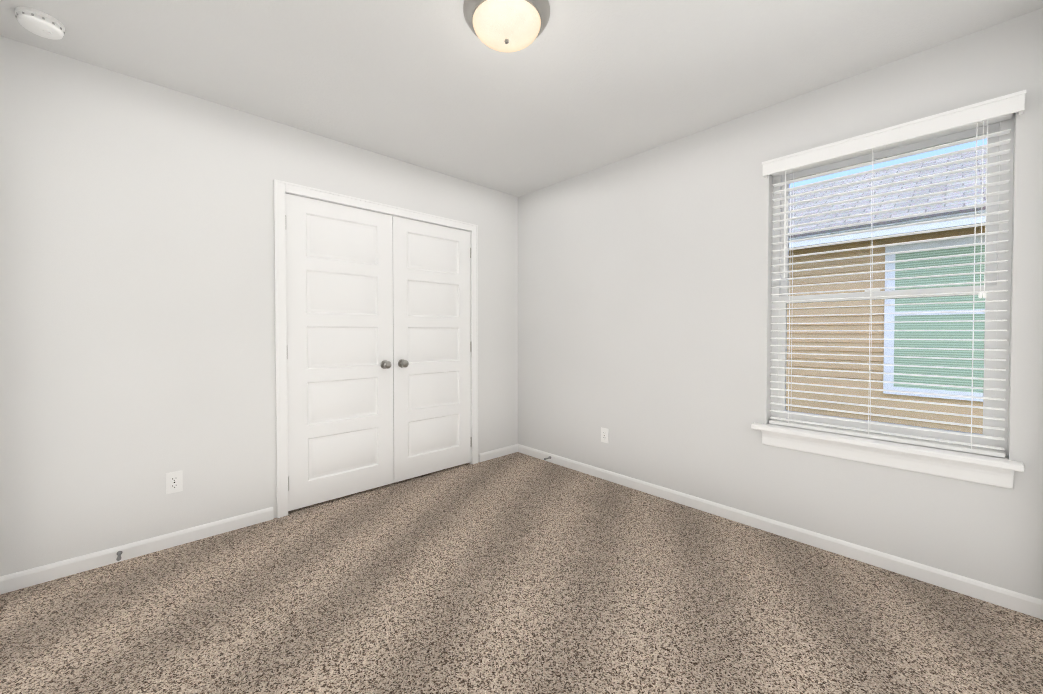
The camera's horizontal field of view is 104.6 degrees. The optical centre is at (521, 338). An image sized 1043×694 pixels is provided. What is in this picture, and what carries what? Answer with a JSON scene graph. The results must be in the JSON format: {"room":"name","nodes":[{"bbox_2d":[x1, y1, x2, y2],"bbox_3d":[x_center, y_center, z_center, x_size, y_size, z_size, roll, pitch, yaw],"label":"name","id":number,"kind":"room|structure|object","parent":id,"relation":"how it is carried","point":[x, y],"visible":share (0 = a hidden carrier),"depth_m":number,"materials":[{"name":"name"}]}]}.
{"room":"empty bedroom","nodes":[
{"label":"empty bedroom","id":0,"kind":"room"},
{"bbox_2d":[0,36,517,576],"bbox_3d":[-1.226,-0.120,2.933,3.470,2.500,0.120,-1,1,-43],"label":"wall","id":1,"kind":"structure","parent":0,"point":[136,302],"depth_m":2.14,"materials":[{"name":"grey paint"}]},
{"bbox_2d":[4,507,273,592],"bbox_3d":[-1.952,1.104,2.182,1.057,0.076,0.013,-1,1,-43],"label":"baseboard","id":2,"kind":"structure","parent":1,"relation":"attached to","point":[34,576],"depth_m":2.09,"materials":[{"name":"white wood"}]},
{"bbox_2d":[116,551,122,560],"bbox_3d":[-2.036,1.099,2.040,0.022,0.022,0.078,-1,1,-43],"label":"doorstop","id":3,"kind":"object","parent":2,"relation":"attached to","point":[119,553],"visible":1,"depth_m":2.04,"materials":[{"name":"grey metal"}]},
{"bbox_2d":[166,470,182,493],"bbox_3d":[-1.911,0.789,2.219,0.070,0.115,0.008,-1,1,-43],"label":"outlet","id":4,"kind":"object","parent":1,"relation":"attached to","point":[174,482],"visible":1,"depth_m":2.22,"materials":[{"name":"white plastic"}]},
{"bbox_2d":[285,193,393,510],"bbox_3d":[-1.238,0.089,2.825,0.730,2.048,0.105,-1,1,-43],"label":"closet door leaf","id":5,"kind":"structure","parent":1,"relation":"in","point":[339,294],"depth_m":2.81,"materials":[{"name":"white paint"}]},
{"bbox_2d":[273,179,477,517],"bbox_3d":[-1.013,0.060,3.122,1.581,2.133,0.141,-1,1,-43],"label":"door frame","id":6,"kind":"structure","parent":1,"relation":"attached to","point":[281,188],"depth_m":2.58,"materials":[{"name":"white wood"}]},
{"bbox_2d":[392,216,471,482],"bbox_3d":[-0.702,0.081,3.328,0.730,2.048,0.105,-1,1,-43],"label":"closet door leaf","id":7,"kind":"structure","parent":1,"relation":"in","point":[431,360],"depth_m":3.31,"materials":[{"name":"white paint"}]},
{"bbox_2d":[479,444,515,461],"bbox_3d":[-0.222,1.078,3.803,0.442,0.076,0.013,-1,1,-43],"label":"baseboard","id":8,"kind":"structure","parent":1,"relation":"attached to","point":[492,454],"depth_m":3.79,"materials":[{"name":"white wood"}]},
{"bbox_2d":[0,452,1042,693],"bbox_3d":[-0.339,1.195,2.008,3.470,0.100,4.275,-1,1,-43],"label":"floor","id":9,"kind":"structure","parent":0,"point":[516,572],"depth_m":1.70,"materials":[{"name":"carpet"}]},
{"bbox_2d":[0,0,1042,196],"bbox_3d":[-0.339,-1.405,1.966,3.470,0.100,4.275,-1,1,-43],"label":"ceiling","id":10,"kind":"structure","parent":0,"point":[574,88],"depth_m":1.97,"materials":[{"name":"paint"}]},
{"bbox_2d":[15,6,64,39],"bbox_3d":[-2.033,-1.323,1.705,0.136,0.054,0.136,-1,1,-43],"label":"smoke detector","id":11,"kind":"object","parent":10,"relation":"attached to","point":[39,23],"visible":1,"depth_m":1.68,"materials":[{"name":"white plastic"}]},
{"bbox_2d":[463,0,549,51],"bbox_3d":[-0.060,-1.284,1.664,0.356,0.131,0.356,-1,1,-43],"label":"flush-mount light fixture","id":12,"kind":"object","parent":10,"relation":"attached to","point":[507,25],"visible":1,"depth_m":1.61,"materials":[{"name":"white glass"}]},
{"bbox_2d":[518,8,1042,599],"bbox_3d":[1.135,-0.119,2.834,0.160,2.500,3.495,-1,1,-43],"label":"wall","id":13,"kind":"structure","parent":0,"point":[644,306],"depth_m":2.51,"materials":[{"name":"grey paint"}]},
{"bbox_2d":[601,427,608,442],"bbox_3d":[0.665,0.773,3.227,0.008,0.115,0.070,-1,1,-43],"label":"outlet","id":14,"kind":"object","parent":13,"relation":"attached to","point":[604,435],"visible":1,"depth_m":3.22,"materials":[{"name":"white plastic"}]},
{"bbox_2d":[516,444,1042,619],"bbox_3d":[1.072,1.094,2.795,0.013,0.076,3.255,-1,1,-43],"label":"baseboard","id":15,"kind":"structure","parent":13,"relation":"attached to","point":[1010,599],"depth_m":2.16,"materials":[{"name":"white wood"}]},
{"bbox_2d":[751,113,1023,488],"bbox_3d":[1.790,-0.190,2.084,0.210,1.643,1.019,-1,1,-43],"label":"window","id":16,"kind":"structure","parent":13,"relation":"in","point":[951,138],"depth_m":1.93,"materials":[{"name":"white plastic"}]},
{"bbox_2d":[762,90,1025,457],"bbox_3d":[1.772,-0.257,2.049,0.126,1.530,0.964,-1,1,-43],"label":"window blinds","id":17,"kind":"object","parent":16,"relation":"attached to","point":[994,110],"visible":0.92,"depth_m":1.98,"materials":[{"name":"white plastic"}]},
{"bbox_3d":[6.838,1.564,7.014,13.840,0.100,23.000,-1,1,-43],"label":"lawn","id":18,"kind":"structure","parent":0,"visible":0},
{"bbox_2d":[786,209,985,433],"bbox_3d":[4.674,0.447,4.966,0.775,3.700,13.000,-1,1,-43],"label":"neighbouring house","id":19,"kind":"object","parent":18,"relation":"on","point":[979,354],"depth_m":5.04,"materials":[{"name":"beige"}]},
{"bbox_2d":[789,148,986,237],"bbox_3d":[7.148,-2.301,7.242,7.590,1.811,13.000,-1,1,-43],"label":"roof","id":20,"kind":"structure","parent":19,"relation":"on","point":[946,187],"depth_m":5.69,"materials":[{"name":"grey"}]}
]}

